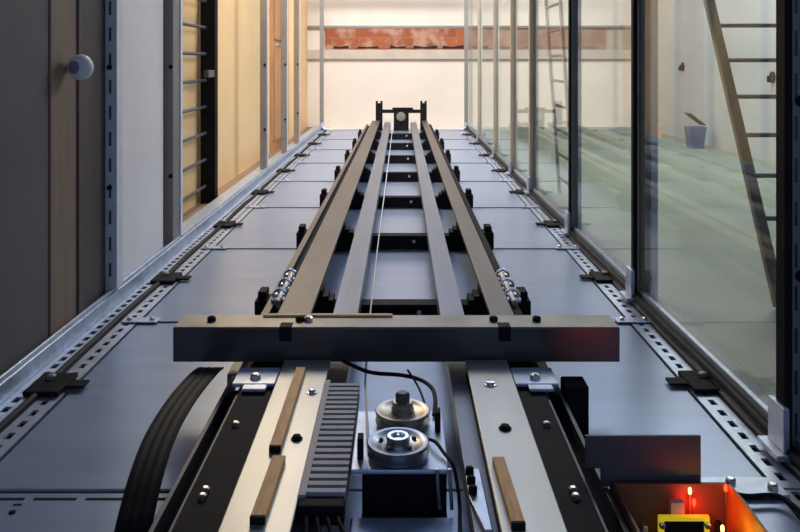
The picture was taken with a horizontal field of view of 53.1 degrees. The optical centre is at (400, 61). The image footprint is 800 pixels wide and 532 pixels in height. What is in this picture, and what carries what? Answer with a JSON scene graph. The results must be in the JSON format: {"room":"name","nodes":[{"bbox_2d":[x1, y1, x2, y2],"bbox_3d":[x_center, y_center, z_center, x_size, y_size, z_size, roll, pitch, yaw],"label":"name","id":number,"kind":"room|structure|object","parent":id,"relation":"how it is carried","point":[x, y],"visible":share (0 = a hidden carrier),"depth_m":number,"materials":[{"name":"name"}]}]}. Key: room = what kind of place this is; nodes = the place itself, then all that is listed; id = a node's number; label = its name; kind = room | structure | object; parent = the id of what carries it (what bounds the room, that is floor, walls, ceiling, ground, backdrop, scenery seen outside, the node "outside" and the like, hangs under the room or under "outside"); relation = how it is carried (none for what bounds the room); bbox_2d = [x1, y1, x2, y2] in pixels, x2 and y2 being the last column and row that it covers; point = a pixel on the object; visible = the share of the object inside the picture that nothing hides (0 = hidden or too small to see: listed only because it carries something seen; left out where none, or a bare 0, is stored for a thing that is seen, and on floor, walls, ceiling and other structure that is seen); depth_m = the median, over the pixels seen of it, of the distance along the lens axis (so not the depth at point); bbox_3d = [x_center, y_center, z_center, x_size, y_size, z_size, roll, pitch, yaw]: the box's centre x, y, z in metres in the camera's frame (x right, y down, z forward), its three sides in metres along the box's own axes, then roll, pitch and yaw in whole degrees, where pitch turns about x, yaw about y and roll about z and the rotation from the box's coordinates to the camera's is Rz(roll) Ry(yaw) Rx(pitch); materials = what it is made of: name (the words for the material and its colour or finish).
{"room":"industrial workshop","nodes":[
{"label":"industrial workshop","id":0,"kind":"room"},
{"bbox_2d":[183,0,307,212],"bbox_3d":[-1.210,-0.750,4.425,0.120,3.300,10.850,0,0,0],"label":"wall","id":1,"kind":"structure","parent":0,"point":[238,20],"depth_m":5.56,"materials":[{"name":"beige paint"}]},
{"bbox_2d":[0,125,321,411],"bbox_3d":[-0.975,0.784,5.010,0.090,0.092,8.820,0,0,0],"label":"trim","id":2,"kind":"structure","parent":1,"relation":"attached to","point":[20,373],"depth_m":2.77,"materials":[{"name":"metal"}]},
{"bbox_2d":[0,0,47,374],"bbox_3d":[-0.978,-0.075,1.534,0.045,1.650,1.268,0,0,0],"label":"door","id":3,"kind":"structure","parent":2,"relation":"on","point":[23,23],"depth_m":2.01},
{"bbox_2d":[48,0,104,337],"bbox_3d":[-0.930,-0.075,2.382,0.140,1.650,0.425,0,0,0],"label":"door","id":4,"kind":"structure","parent":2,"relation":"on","point":[76,108],"depth_m":2.33,"materials":[{"name":"brown wood"}]},
{"bbox_2d":[105,0,122,288],"bbox_3d":[-0.944,-0.087,2.618,0.043,1.650,0.064,0,0,0],"label":"frame post","id":5,"kind":"object","parent":2,"relation":"on","point":[113,8],"visible":1,"depth_m":2.60,"materials":[{"name":"metal"}]},
{"bbox_2d":[123,0,162,276],"bbox_3d":[-0.975,-0.075,2.958,0.020,1.650,0.575,0,0,0],"label":"panel","id":6,"kind":"object","parent":2,"relation":"on","point":[142,19],"visible":0.56,"depth_m":2.98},
{"bbox_2d":[163,0,182,243],"bbox_3d":[-0.959,-0.075,3.359,0.046,1.650,0.142,0,0,0],"label":"frame post","id":7,"kind":"object","parent":2,"relation":"on","point":[172,9],"visible":1,"depth_m":3.30,"materials":[{"name":"metal"}]},
{"bbox_2d":[260,0,267,169],"bbox_3d":[-0.959,-0.075,5.604,0.046,1.650,0.092,0,0,0],"label":"frame post","id":8,"kind":"object","parent":2,"relation":"on","point":[263,3],"visible":0.98,"depth_m":5.57,"materials":[{"name":"metal"}]},
{"bbox_2d":[281,0,287,153],"bbox_3d":[-0.959,-0.075,6.584,0.046,1.650,0.092,0,0,0],"label":"frame post","id":9,"kind":"object","parent":2,"relation":"on","point":[284,3],"visible":0.97,"depth_m":6.55,"materials":[{"name":"metal"}]},
{"bbox_2d":[294,0,299,143],"bbox_3d":[-0.961,-0.075,7.384,0.049,1.650,0.092,0,0,0],"label":"frame post","id":10,"kind":"object","parent":2,"relation":"on","point":[296,2],"visible":0.98,"depth_m":7.35,"materials":[{"name":"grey metal"}]},
{"bbox_2d":[270,0,288,152],"bbox_3d":[-1.095,-0.200,7.500,0.110,2.000,1.000,0,0,0],"label":"door","id":11,"kind":"structure","parent":1,"relation":"in","point":[275,5],"depth_m":7.11,"materials":[{"name":"orange wood"}]},
{"bbox_2d":[0,127,799,518],"bbox_3d":[0.840,0.850,4.425,4.180,0.100,10.850,0,0,0],"label":"floor","id":12,"kind":"structure","parent":0,"point":[711,271],"depth_m":3.99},
{"bbox_2d":[0,130,323,421],"bbox_3d":[-0.904,0.810,5.010,0.049,0.029,8.820,0,0,0],"label":"trim","id":13,"kind":"structure","parent":12,"relation":"on","point":[18,395],"depth_m":2.54,"materials":[{"name":"metal"}]},
{"bbox_2d":[320,0,328,129],"bbox_3d":[-0.891,-0.042,9.358,0.125,1.697,0.084,0,0,0],"label":"post","id":14,"kind":"object","parent":13,"relation":"on","point":[323,127],"visible":0.93,"depth_m":9.36,"materials":[{"name":"metal"}]},
{"bbox_2d":[0,130,326,432],"bbox_3d":[-0.872,0.796,5.000,0.028,0.026,8.600,0,0,0],"label":"rail","id":15,"kind":"object","parent":12,"relation":"on","point":[77,356],"visible":0.81,"depth_m":2.45,"materials":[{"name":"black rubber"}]},
{"bbox_2d":[183,0,217,202],"bbox_3d":[-1.091,-0.075,4.005,0.089,1.750,1.170,0,0,0],"label":"ladder","id":16,"kind":"object","parent":12,"relation":"on","point":[208,26],"visible":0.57,"depth_m":4.52,"materials":[{"name":"black metal"}]},
{"bbox_2d":[126,222,641,320],"bbox_3d":[-0.052,0.760,2.959,1.619,0.140,0.992,0,0,0],"label":"floor panel","id":17,"kind":"object","parent":12,"relation":"on","point":[228,281],"depth_m":2.97,"materials":[{"name":"metal"}]},
{"bbox_2d":[150,271,191,283],"bbox_3d":[-0.835,0.784,2.925,0.130,0.023,0.120,0,0,0],"label":"clip","id":18,"kind":"object","parent":17,"relation":"on","point":[166,277],"visible":1,"depth_m":2.91,"materials":[{"name":"black paint"}]},
{"bbox_2d":[200,245,227,248],"bbox_3d":[-0.800,0.790,3.425,0.110,0.012,0.044,0,0,0],"label":"plate","id":19,"kind":"object","parent":17,"relation":"on","point":[204,246],"visible":1,"depth_m":3.42,"materials":[{"name":"metal"}]},
{"bbox_2d":[554,245,579,248],"bbox_3d":[0.715,0.790,3.425,0.110,0.012,0.044,0,0,0],"label":"plate","id":20,"kind":"object","parent":17,"relation":"on","point":[558,246],"visible":1,"depth_m":3.42,"materials":[{"name":"metal"}]},
{"bbox_2d":[579,271,613,282],"bbox_3d":[0.725,0.786,2.945,0.130,0.023,0.120,0,0,0],"label":"clip","id":21,"kind":"object","parent":17,"relation":"on","point":[598,276],"visible":0.8,"depth_m":2.93,"materials":[{"name":"black paint"}]},
{"bbox_2d":[203,187,573,249],"bbox_3d":[-0.052,0.760,3.924,1.619,0.140,0.992,0,0,0],"label":"floor panel","id":22,"kind":"object","parent":12,"relation":"on","point":[267,227],"depth_m":3.99,"materials":[{"name":"metal"}]},
{"bbox_2d":[213,220,242,227],"bbox_3d":[-0.835,0.784,3.890,0.130,0.023,0.120,0,0,0],"label":"clip","id":23,"kind":"object","parent":22,"relation":"on","point":[224,224],"visible":1,"depth_m":3.87,"materials":[{"name":"black paint"}]},
{"bbox_2d":[244,205,265,207],"bbox_3d":[-0.800,0.790,4.390,0.110,0.012,0.044,0,0,0],"label":"plate","id":24,"kind":"object","parent":22,"relation":"on","point":[247,206],"visible":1,"depth_m":4.38,"materials":[{"name":"metal"}]},
{"bbox_2d":[521,205,540,207],"bbox_3d":[0.715,0.790,4.390,0.110,0.012,0.044,0,0,0],"label":"plate","id":25,"kind":"object","parent":22,"relation":"on","point":[523,206],"visible":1,"depth_m":4.38,"materials":[{"name":"metal"}]},
{"bbox_2d":[535,219,560,227],"bbox_3d":[0.725,0.786,3.910,0.130,0.023,0.120,0,0,0],"label":"clip","id":26,"kind":"object","parent":22,"relation":"on","point":[553,223],"visible":0.8,"depth_m":3.89,"materials":[{"name":"black paint"}]},
{"bbox_2d":[246,165,535,207],"bbox_3d":[-0.052,0.760,4.889,1.619,0.140,0.992,0,0,0],"label":"floor panel","id":27,"kind":"object","parent":12,"relation":"on","point":[287,193],"depth_m":4.98,"materials":[{"name":"metal"}]},
{"bbox_2d":[251,189,274,194],"bbox_3d":[-0.835,0.784,4.855,0.130,0.023,0.120,0,0,0],"label":"clip","id":28,"kind":"object","parent":27,"relation":"on","point":[258,191],"visible":1,"depth_m":4.83,"materials":[{"name":"black paint"}]},
{"bbox_2d":[422,121,547,367],"bbox_3d":[0.293,0.710,5.555,0.104,0.060,7.450,0,0,0],"label":"rail","id":29,"kind":"object","parent":27,"relation":"on","point":[485,265],"visible":0.7,"depth_m":3.06,"materials":[{"name":"grey metal"}]},
{"bbox_2d":[496,268,520,305],"bbox_3d":[0.331,0.694,2.500,0.054,0.041,0.340,0,0,0],"label":"clamp","id":30,"kind":"object","parent":29,"relation":"on","point":[508,288],"visible":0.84,"depth_m":2.48,"materials":[{"name":"metal"}]},
{"bbox_2d":[509,188,525,193],"bbox_3d":[0.725,0.786,4.875,0.130,0.023,0.120,0,0,0],"label":"clip","id":31,"kind":"object","parent":27,"relation":"on","point":[519,191],"visible":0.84,"depth_m":4.87,"materials":[{"name":"black paint"}]},
{"bbox_2d":[274,149,511,181],"bbox_3d":[-0.052,0.760,5.854,1.619,0.140,0.992,0,0,0],"label":"floor panel","id":32,"kind":"object","parent":12,"relation":"on","point":[303,171],"depth_m":6.01,"materials":[{"name":"metal"}]},
{"bbox_2d":[276,168,294,171],"bbox_3d":[-0.835,0.784,5.820,0.130,0.023,0.120,0,0,0],"label":"clip","id":33,"kind":"object","parent":32,"relation":"on","point":[281,169],"visible":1,"depth_m":5.80,"materials":[{"name":"black paint"}]},
{"bbox_2d":[491,168,506,171],"bbox_3d":[0.725,0.786,5.840,0.130,0.023,0.120,0,0,0],"label":"clip","id":34,"kind":"object","parent":32,"relation":"on","point":[502,169],"visible":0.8,"depth_m":5.82,"materials":[{"name":"black paint"}]},
{"bbox_2d":[292,137,494,162],"bbox_3d":[-0.052,0.760,6.819,1.619,0.140,0.992,0,0,0],"label":"floor panel","id":35,"kind":"object","parent":12,"relation":"on","point":[321,155],"depth_m":6.99,"materials":[{"name":"metal"}]},
{"bbox_2d":[294,153,309,156],"bbox_3d":[-0.835,0.784,6.785,0.130,0.023,0.120,0,0,0],"label":"clip","id":36,"kind":"object","parent":35,"relation":"on","point":[298,154],"visible":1,"depth_m":6.76,"materials":[{"name":"black paint"}]},
{"bbox_2d":[478,153,490,156],"bbox_3d":[0.725,0.786,6.805,0.130,0.023,0.120,0,0,0],"label":"clip","id":37,"kind":"object","parent":35,"relation":"on","point":[488,154],"visible":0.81,"depth_m":6.79,"materials":[{"name":"black paint"}]},
{"bbox_2d":[306,129,481,149],"bbox_3d":[-0.052,0.760,7.784,1.619,0.140,0.992,0,0,0],"label":"floor panel","id":38,"kind":"object","parent":12,"relation":"on","point":[326,143],"depth_m":8.05,"materials":[{"name":"metal"}]},
{"bbox_2d":[307,141,321,144],"bbox_3d":[-0.835,0.784,7.750,0.130,0.023,0.120,0,0,0],"label":"clip","id":39,"kind":"object","parent":38,"relation":"on","point":[311,142],"visible":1,"depth_m":7.72,"materials":[{"name":"black paint"}]},
{"bbox_2d":[318,130,472,139],"bbox_3d":[-0.052,0.813,8.835,1.619,0.034,1.164,0,0,0],"label":"floor panel","id":40,"kind":"object","parent":12,"relation":"on","point":[334,134],"visible":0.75,"depth_m":8.83,"materials":[{"name":"metal"}]},
{"bbox_2d":[376,101,426,130],"bbox_3d":[0.003,0.627,9.325,0.595,0.345,0.090,0,0,0],"label":"frame","id":41,"kind":"object","parent":40,"relation":"on","point":[401,114],"visible":0.89,"depth_m":9.31,"materials":[{"name":"black paint"}]},
{"bbox_2d":[459,0,467,130],"bbox_3d":[0.726,-0.042,9.358,0.125,1.697,0.084,0,0,0],"label":"post","id":42,"kind":"object","parent":40,"relation":"on","point":[465,126],"visible":0.99,"depth_m":9.36,"materials":[{"name":"metal"}]},
{"bbox_2d":[0,284,799,490],"bbox_3d":[-0.052,0.760,1.994,1.619,0.140,0.992,0,0,0],"label":"floor panel","id":43,"kind":"object","parent":12,"relation":"on","point":[91,440],"depth_m":1.86,"materials":[{"name":"metal"}]},
{"bbox_2d":[23,373,89,395],"bbox_3d":[-0.835,0.784,1.960,0.130,0.023,0.120,0,0,0],"label":"clip","id":44,"kind":"object","parent":43,"relation":"on","point":[48,384],"visible":1,"depth_m":1.95,"materials":[{"name":"black paint"}]},
{"bbox_2d":[121,317,160,322],"bbox_3d":[-0.800,0.790,2.460,0.110,0.012,0.044,0,0,0],"label":"plate","id":45,"kind":"object","parent":43,"relation":"on","point":[126,319],"visible":1,"depth_m":2.45,"materials":[{"name":"metal"}]},
{"bbox_2d":[227,121,379,383],"bbox_3d":[-0.321,0.710,5.555,0.154,0.060,7.450,0,0,0],"label":"rail","id":46,"kind":"object","parent":43,"relation":"on","point":[311,260],"visible":0.73,"depth_m":3.10,"materials":[{"name":"grey metal"}]},
{"bbox_2d":[271,268,296,305],"bbox_3d":[-0.361,0.694,2.500,0.054,0.041,0.340,0,0,0],"label":"clamp","id":47,"kind":"object","parent":46,"relation":"on","point":[283,289],"visible":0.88,"depth_m":2.48,"materials":[{"name":"metal"}]},
{"bbox_2d":[292,122,390,531],"bbox_3d":[-0.155,0.721,5.025,0.070,0.042,8.550,0,0,0],"label":"rail","id":48,"kind":"object","parent":43,"relation":"on","point":[351,291],"visible":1,"depth_m":2.85,"materials":[{"name":"metal"}]},
{"bbox_2d":[218,360,330,531],"bbox_3d":[-0.210,0.679,1.360,0.104,0.042,0.880,0,0,0],"label":"plate","id":49,"kind":"object","parent":48,"relation":"on","point":[296,445],"depth_m":1.36,"materials":[{"name":"metal"}]},
{"bbox_2d":[297,380,359,524],"bbox_3d":[-0.122,0.682,1.440,0.072,0.034,0.470,0,0,0],"label":"duct","id":50,"kind":"object","parent":48,"relation":"on","point":[324,487],"visible":0.96,"depth_m":1.35,"materials":[{"name":"grey plastic"}]},
{"bbox_2d":[304,513,308,531],"bbox_3d":[-0.142,0.689,1.083,0.014,0.021,0.266,0,0,0],"label":"wire","id":51,"kind":"object","parent":50,"relation":"attached to","point":[306,517],"visible":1,"depth_m":1.18,"materials":[{"name":"black rubber"}]},
{"bbox_2d":[314,512,320,531],"bbox_3d":[-0.119,0.689,1.083,0.014,0.021,0.266,0,0,-3],"label":"wire","id":52,"kind":"object","parent":50,"relation":"attached to","point":[316,515],"visible":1,"depth_m":1.18,"materials":[{"name":"black rubber"}]},
{"bbox_2d":[325,513,332,531],"bbox_3d":[-0.097,0.689,1.083,0.015,0.021,0.267,0,0,-5],"label":"wire","id":53,"kind":"object","parent":50,"relation":"attached to","point":[327,518],"visible":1,"depth_m":1.18,"materials":[{"name":"black rubber"}]},
{"bbox_2d":[335,512,344,531],"bbox_3d":[-0.074,0.689,1.083,0.017,0.021,0.268,0,0,-8],"label":"wire","id":54,"kind":"object","parent":50,"relation":"attached to","point":[337,515],"visible":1,"depth_m":1.18,"materials":[{"name":"black rubber"}]},
{"bbox_2d":[410,122,497,531],"bbox_3d":[0.142,0.710,5.025,0.068,0.064,8.550,0,0,0],"label":"rail","id":55,"kind":"object","parent":43,"relation":"on","point":[448,300],"depth_m":1.75,"materials":[{"name":"metal"}]},
{"bbox_2d":[465,360,566,531],"bbox_3d":[0.191,0.679,1.360,0.094,0.042,0.880,0,0,0],"label":"plate","id":56,"kind":"object","parent":55,"relation":"on","point":[504,430],"depth_m":1.36,"materials":[{"name":"metal"}]},
{"bbox_2d":[560,376,588,437],"bbox_3d":[0.375,0.745,1.730,0.050,0.110,0.060,0,0,0],"label":"block","id":57,"kind":"object","parent":43,"relation":"on","point":[574,389],"visible":0.62,"depth_m":1.70,"materials":[{"name":"black paint"}]},
{"bbox_2d":[614,317,650,322],"bbox_3d":[0.715,0.790,2.460,0.110,0.012,0.044,0,0,0],"label":"plate","id":58,"kind":"object","parent":43,"relation":"on","point":[618,319],"visible":1,"depth_m":2.45,"materials":[{"name":"metal"}]},
{"bbox_2d":[665,370,720,393],"bbox_3d":[0.725,0.786,1.980,0.130,0.023,0.120,0,0,0],"label":"clip","id":59,"kind":"object","parent":43,"relation":"on","point":[698,381],"visible":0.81,"depth_m":1.97,"materials":[{"name":"black paint"}]},
{"bbox_2d":[0,490,799,531],"bbox_3d":[-0.052,0.813,1.012,1.619,0.034,0.959,0,0,0],"label":"floor panel","id":60,"kind":"object","parent":12,"relation":"on","point":[20,511],"visible":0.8,"depth_m":1.43,"materials":[{"name":"metal"}]},
{"bbox_2d":[114,367,223,531],"bbox_3d":[-0.430,0.734,1.375,0.078,0.128,0.851,0,0,0],"label":"cable","id":61,"kind":"object","parent":60,"relation":"on","point":[139,501],"visible":1,"depth_m":1.41,"materials":[{"name":"black rubber"}]},
{"bbox_2d":[148,362,283,531],"bbox_3d":[-0.310,0.730,1.288,0.150,0.138,1.075,0,0,0],"label":"channel","id":62,"kind":"object","parent":60,"relation":"on","point":[198,500],"depth_m":1.41,"materials":[{"name":"paint"}]},
{"bbox_2d":[351,407,453,517],"bbox_3d":[0.002,0.713,1.395,0.167,0.172,0.250,0,0,0],"label":"bracket","id":63,"kind":"object","parent":60,"relation":"on","point":[419,491],"visible":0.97,"depth_m":1.31,"materials":[{"name":"black metal"}]},
{"bbox_2d":[364,121,393,448],"bbox_3d":[-0.072,0.673,5.322,0.037,0.055,7.956,0,0,0],"label":"cord","id":64,"kind":"object","parent":63,"relation":"attached to","point":[365,389],"visible":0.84,"depth_m":2.27,"materials":[{"name":"white plastic"}]},
{"bbox_2d":[342,359,437,416],"bbox_3d":[0.008,0.667,1.661,0.108,0.042,0.349,0,0,-34],"label":"cable","id":65,"kind":"object","parent":63,"relation":"attached to","point":[435,401],"visible":0.93,"depth_m":1.74,"materials":[{"name":"black rubber"}]},
{"bbox_2d":[367,427,428,468],"bbox_3d":[-0.005,0.645,1.344,0.104,0.036,0.104,0,0,0],"label":"pulley","id":66,"kind":"object","parent":63,"relation":"on","point":[393,447],"visible":1,"depth_m":1.32,"materials":[{"name":"metal"}]},
{"bbox_2d":[375,390,429,430],"bbox_3d":[0.003,0.634,1.466,0.100,0.058,0.100,0,0,0],"label":"pulley","id":67,"kind":"object","parent":63,"relation":"on","point":[402,411],"visible":0.92,"depth_m":1.45,"materials":[{"name":"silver metal"}]},
{"bbox_2d":[362,513,446,517],"bbox_3d":[0.005,0.769,1.291,0.139,0.060,0.042,0,0,0],"label":"crossbar","id":68,"kind":"object","parent":63,"relation":"attached to","point":[364,515],"depth_m":1.30,"materials":[{"name":"black paint"}]},
{"bbox_2d":[407,369,425,403],"bbox_3d":[0.036,0.670,1.637,0.016,0.024,0.235,0,0,-8],"label":"cable","id":69,"kind":"object","parent":63,"relation":"attached to","point":[408,371],"visible":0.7,"depth_m":1.68,"materials":[{"name":"black rubber"}]},
{"bbox_2d":[427,437,461,531],"bbox_3d":[0.077,0.683,1.306,0.033,0.072,0.213,0,0,-13],"label":"cable","id":70,"kind":"object","parent":63,"relation":"attached to","point":[434,441],"visible":0.91,"depth_m":1.30,"materials":[{"name":"black rubber"}]},
{"bbox_2d":[349,518,462,531],"bbox_3d":[0.007,0.758,1.081,0.175,0.083,0.362,0,0,0],"label":"cover plate","id":71,"kind":"object","parent":60,"relation":"on","point":[356,524],"visible":1,"depth_m":1.24,"materials":[{"name":"metal"}]},
{"bbox_2d":[508,362,629,531],"bbox_3d":[0.290,0.730,1.288,0.116,0.138,1.075,0,0,0],"label":"channel","id":72,"kind":"object","parent":60,"relation":"on","point":[584,505],"depth_m":1.41,"materials":[{"name":"paint"}]},
{"bbox_2d":[173,315,619,361],"bbox_3d":[-0.011,0.635,1.855,1.013,0.090,0.089,0,0,0],"label":"cross beam","id":73,"kind":"structure","parent":72,"relation":"on","point":[196,338],"depth_m":1.81,"materials":[{"name":"grey metal"}]},
{"bbox_2d":[263,313,392,316],"bbox_3d":[-0.172,0.598,1.891,0.305,0.004,0.014,0,0,0],"label":"wooden strip","id":74,"kind":"object","parent":73,"relation":"on","point":[265,314],"visible":1,"depth_m":1.89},
{"bbox_2d":[585,435,700,495],"bbox_3d":[0.406,0.714,1.344,0.194,0.173,0.006,0,0,0],"label":"plate","id":75,"kind":"object","parent":60,"relation":"on","point":[619,458],"visible":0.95,"depth_m":1.34,"materials":[{"name":"black metal"}]},
{"bbox_2d":[613,482,767,531],"bbox_3d":[0.450,0.747,1.155,0.196,0.103,0.351,0,0,0],"label":"control box","id":76,"kind":"object","parent":60,"relation":"on","point":[643,506],"visible":1,"depth_m":1.32,"materials":[{"name":"orange metal"}]},
{"bbox_2d":[688,487,691,513],"bbox_3d":[0.476,0.744,1.318,0.006,0.086,0.006,0,0,0],"label":"lamp","id":77,"kind":"object","parent":76,"relation":"on","point":[689,488],"depth_m":1.32,"materials":[{"name":"plastic"}]},
{"bbox_2d":[692,498,695,513],"bbox_3d":[0.482,0.753,1.316,0.006,0.068,0.006,0,0,0],"label":"lamp","id":78,"kind":"object","parent":76,"relation":"on","point":[693,499],"depth_m":1.32,"materials":[{"name":"plastic"}]},
{"bbox_2d":[724,485,726,531],"bbox_3d":[0.534,0.741,1.316,0.006,0.091,0.006,0,0,0],"label":"lamp","id":79,"kind":"object","parent":76,"relation":"on","point":[725,486],"depth_m":1.33,"materials":[{"name":"plastic"}]},
{"bbox_2d":[701,476,799,514],"bbox_3d":[0.627,0.789,1.444,0.165,0.017,0.161,0,0,0],"label":"plate","id":80,"kind":"object","parent":60,"relation":"on","point":[751,488],"visible":0.75,"depth_m":1.48,"materials":[{"name":"metal"}]},
{"bbox_2d":[544,0,567,192],"bbox_3d":[0.896,-0.050,4.610,0.136,1.681,0.446,0,0,0],"label":"ladder","id":81,"kind":"object","parent":12,"relation":"on","point":[561,29],"visible":0.76,"depth_m":4.74,"materials":[{"name":"white paint"}]},
{"bbox_2d":[466,128,799,481],"bbox_3d":[0.811,0.802,5.010,0.098,0.055,8.820,0,0,0],"label":"trim","id":82,"kind":"structure","parent":12,"relation":"on","point":[729,364],"depth_m":2.28,"materials":[{"name":"grey metal"}]},
{"bbox_2d":[474,0,482,140],"bbox_3d":[0.782,-0.056,8.015,0.085,1.688,0.090,0,0,0],"label":"frame post","id":83,"kind":"object","parent":82,"relation":"on","point":[479,133],"visible":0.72,"depth_m":8.00,"materials":[{"name":"metal"}]},
{"bbox_2d":[490,0,499,157],"bbox_3d":[0.782,-0.056,6.635,0.085,1.688,0.090,0,0,0],"label":"frame post","id":84,"kind":"object","parent":82,"relation":"on","point":[496,3],"visible":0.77,"depth_m":6.62,"materials":[{"name":"metal"}]},
{"bbox_2d":[506,0,516,174],"bbox_3d":[0.782,-0.056,5.615,0.085,1.688,0.090,0,0,0],"label":"frame post","id":85,"kind":"object","parent":82,"relation":"on","point":[512,162],"visible":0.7,"depth_m":5.60,"materials":[{"name":"metal"}]},
{"bbox_2d":[523,0,537,194],"bbox_3d":[0.785,-0.056,4.795,0.090,1.688,0.090,0,0,0],"label":"frame post","id":86,"kind":"object","parent":82,"relation":"on","point":[532,179],"visible":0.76,"depth_m":4.78,"materials":[{"name":"metal"}]},
{"bbox_2d":[560,0,580,235],"bbox_3d":[0.787,-0.056,3.675,0.095,1.688,0.090,0,0,0],"label":"frame post","id":87,"kind":"object","parent":82,"relation":"on","point":[573,215],"visible":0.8,"depth_m":3.66,"materials":[{"name":"grey metal"}]},
{"bbox_2d":[467,128,799,469],"bbox_3d":[0.775,0.776,5.000,0.028,0.026,8.600,0,0,0],"label":"gasket","id":88,"kind":"object","parent":82,"relation":"on","point":[740,401],"visible":0.91,"depth_m":2.19,"materials":[{"name":"black rubber"}]},
{"bbox_2d":[468,126,799,451],"bbox_3d":[0.784,0.769,5.010,0.032,0.038,8.820,0,0,0],"label":"trim","id":89,"kind":"structure","parent":82,"relation":"on","point":[759,405],"depth_m":2.26,"materials":[{"name":"metal"}]},
{"bbox_2d":[619,0,658,301],"bbox_3d":[0.801,-0.056,2.670,0.122,1.688,0.090,0,0,0],"label":"frame post","id":90,"kind":"object","parent":82,"relation":"on","point":[643,271],"visible":0.84,"depth_m":2.65,"materials":[{"name":"grey metal"}]},
{"bbox_2d":[757,0,799,461],"bbox_3d":[0.790,-0.056,1.619,0.100,1.688,0.090,0,0,0],"label":"frame post","id":91,"kind":"object","parent":82,"relation":"on","point":[783,409],"visible":0.93,"depth_m":1.60,"materials":[{"name":"grey metal"}]},
{"bbox_2d":[658,124,661,138],"bbox_3d":[2.620,0.723,8.400,0.180,0.154,0.180,0,0,0],"label":"cardboard box","id":92,"kind":"object","parent":12,"relation":"on","point":[659,125],"visible":0.22,"depth_m":8.31,"materials":[{"name":"brown cardboard"}]},
{"bbox_2d":[684,112,706,148],"bbox_3d":[2.740,0.636,7.450,0.160,0.329,0.160,0,0,0],"label":"tub","id":93,"kind":"object","parent":12,"relation":"on","point":[695,136],"visible":1,"depth_m":7.38,"materials":[{"name":"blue plastic"}]},
{"bbox_2d":[703,0,775,306],"bbox_3d":[1.402,-0.187,3.140,0.396,1.961,1.140,0,0,0],"label":"ladder","id":94,"kind":"object","parent":12,"relation":"on","point":[760,219],"visible":0.7,"depth_m":2.88,"materials":[{"name":"brown paint"}]},
{"bbox_2d":[308,0,630,126],"bbox_3d":[0.850,-0.750,9.910,4.400,3.300,0.120,0,0,0],"label":"wall","id":95,"kind":"structure","parent":0,"point":[352,87],"depth_m":9.85,"materials":[{"name":"white paint"}]},
{"bbox_2d":[325,28,470,49],"bbox_3d":[-0.035,-0.282,9.829,1.790,0.265,0.046,0,0,0],"label":"lintel","id":96,"kind":"object","parent":95,"relation":"attached to","point":[335,38],"visible":0.98,"depth_m":9.81,"materials":[{"name":"red brick"}]},
{"bbox_2d":[307,50,630,58],"bbox_3d":[0.890,-0.092,9.822,4.080,0.115,0.055,0,0,0],"label":"trim","id":97,"kind":"structure","parent":95,"relation":"attached to","point":[311,54],"depth_m":9.80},
{"bbox_2d":[307,26,630,27],"bbox_3d":[0.890,-0.430,9.825,4.080,0.030,0.050,0,0,0],"label":"trim","id":98,"kind":"structure","parent":95,"relation":"attached to","point":[307,26],"depth_m":9.80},
{"bbox_2d":[471,28,630,49],"bbox_3d":[1.896,-0.282,9.840,2.068,0.263,0.020,0,0,0],"label":"painted band","id":99,"kind":"object","parent":95,"relation":"attached to","point":[591,38],"visible":0.64,"depth_m":9.83,"materials":[{"name":"red paint"}]},
{"bbox_2d":[658,0,775,163],"bbox_3d":[2.990,-0.750,4.425,0.120,3.300,10.850,0,0,0],"label":"wall","id":100,"kind":"structure","parent":0,"point":[684,34],"depth_m":7.48,"materials":[{"name":"grey paint"}]},
{"bbox_2d":[678,62,684,70],"bbox_3d":[2.908,0.050,8.310,0.045,0.090,0.090,0,0,0],"label":"wall switch","id":101,"kind":"object","parent":100,"relation":"attached to","point":[681,67],"visible":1,"depth_m":8.30,"materials":[{"name":"black paint"}]},
{"bbox_2d":[767,72,775,82],"bbox_3d":[2.908,0.120,6.300,0.045,0.090,0.090,0,0,0],"label":"wall switch","id":102,"kind":"object","parent":100,"relation":"attached to","point":[771,78],"visible":1,"depth_m":6.28,"materials":[{"name":"black paint"}]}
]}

